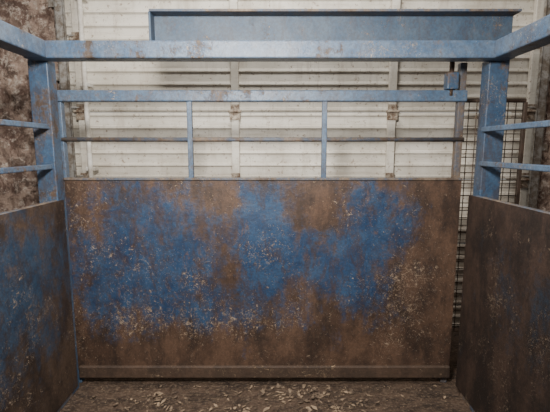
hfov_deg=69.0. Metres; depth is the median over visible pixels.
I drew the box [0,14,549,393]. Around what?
frame
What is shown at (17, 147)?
wall
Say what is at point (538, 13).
stile
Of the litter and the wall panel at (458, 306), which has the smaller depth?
the litter
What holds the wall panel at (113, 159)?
attached to the stile
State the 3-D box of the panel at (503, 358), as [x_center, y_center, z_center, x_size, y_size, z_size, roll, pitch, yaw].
[1.160,0.398,0.881,0.052,1.980,3.030,0,8,0]
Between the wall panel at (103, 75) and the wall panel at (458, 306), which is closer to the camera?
the wall panel at (103, 75)
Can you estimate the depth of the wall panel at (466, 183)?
3.25 m
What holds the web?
on the flange
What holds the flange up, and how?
attached to the web
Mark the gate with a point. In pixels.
(191, 276)
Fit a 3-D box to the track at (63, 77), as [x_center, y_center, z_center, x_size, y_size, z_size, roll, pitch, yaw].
[-1.594,-0.444,3.131,0.191,3.200,0.055,0,8,0]
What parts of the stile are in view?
hinges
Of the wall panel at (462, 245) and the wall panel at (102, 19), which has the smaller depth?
the wall panel at (102, 19)
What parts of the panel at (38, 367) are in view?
rail, rail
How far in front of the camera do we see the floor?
2.47 m
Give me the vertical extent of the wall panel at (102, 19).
0.524 m
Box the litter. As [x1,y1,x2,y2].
[87,384,446,411]
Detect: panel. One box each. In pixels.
[0,119,77,411]
[455,120,549,411]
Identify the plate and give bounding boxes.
[148,11,154,39]
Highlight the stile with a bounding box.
[68,0,544,205]
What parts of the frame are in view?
post, post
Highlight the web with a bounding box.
[154,16,512,39]
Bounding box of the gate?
[57,62,467,382]
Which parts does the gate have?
rail, rail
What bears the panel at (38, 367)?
attached to the frame
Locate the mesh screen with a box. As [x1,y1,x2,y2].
[452,99,527,331]
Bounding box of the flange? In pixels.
[149,9,521,15]
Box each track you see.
[48,0,83,176]
[522,0,549,208]
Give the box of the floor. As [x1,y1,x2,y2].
[60,327,471,411]
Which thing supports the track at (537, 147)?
attached to the wall
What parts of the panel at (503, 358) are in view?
rail, rail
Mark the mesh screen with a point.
(524, 101)
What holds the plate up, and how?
attached to the web
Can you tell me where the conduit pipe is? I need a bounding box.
[77,0,98,176]
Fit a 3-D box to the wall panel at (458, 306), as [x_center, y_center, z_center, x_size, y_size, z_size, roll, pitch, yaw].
[0.210,0.932,3.399,3.720,0.194,0.040,0,8,0]
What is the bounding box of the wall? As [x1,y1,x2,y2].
[0,0,549,212]
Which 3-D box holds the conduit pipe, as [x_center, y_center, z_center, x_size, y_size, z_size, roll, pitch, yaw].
[-1.425,-0.488,3.085,0.070,3.100,0.083,0,8,0]

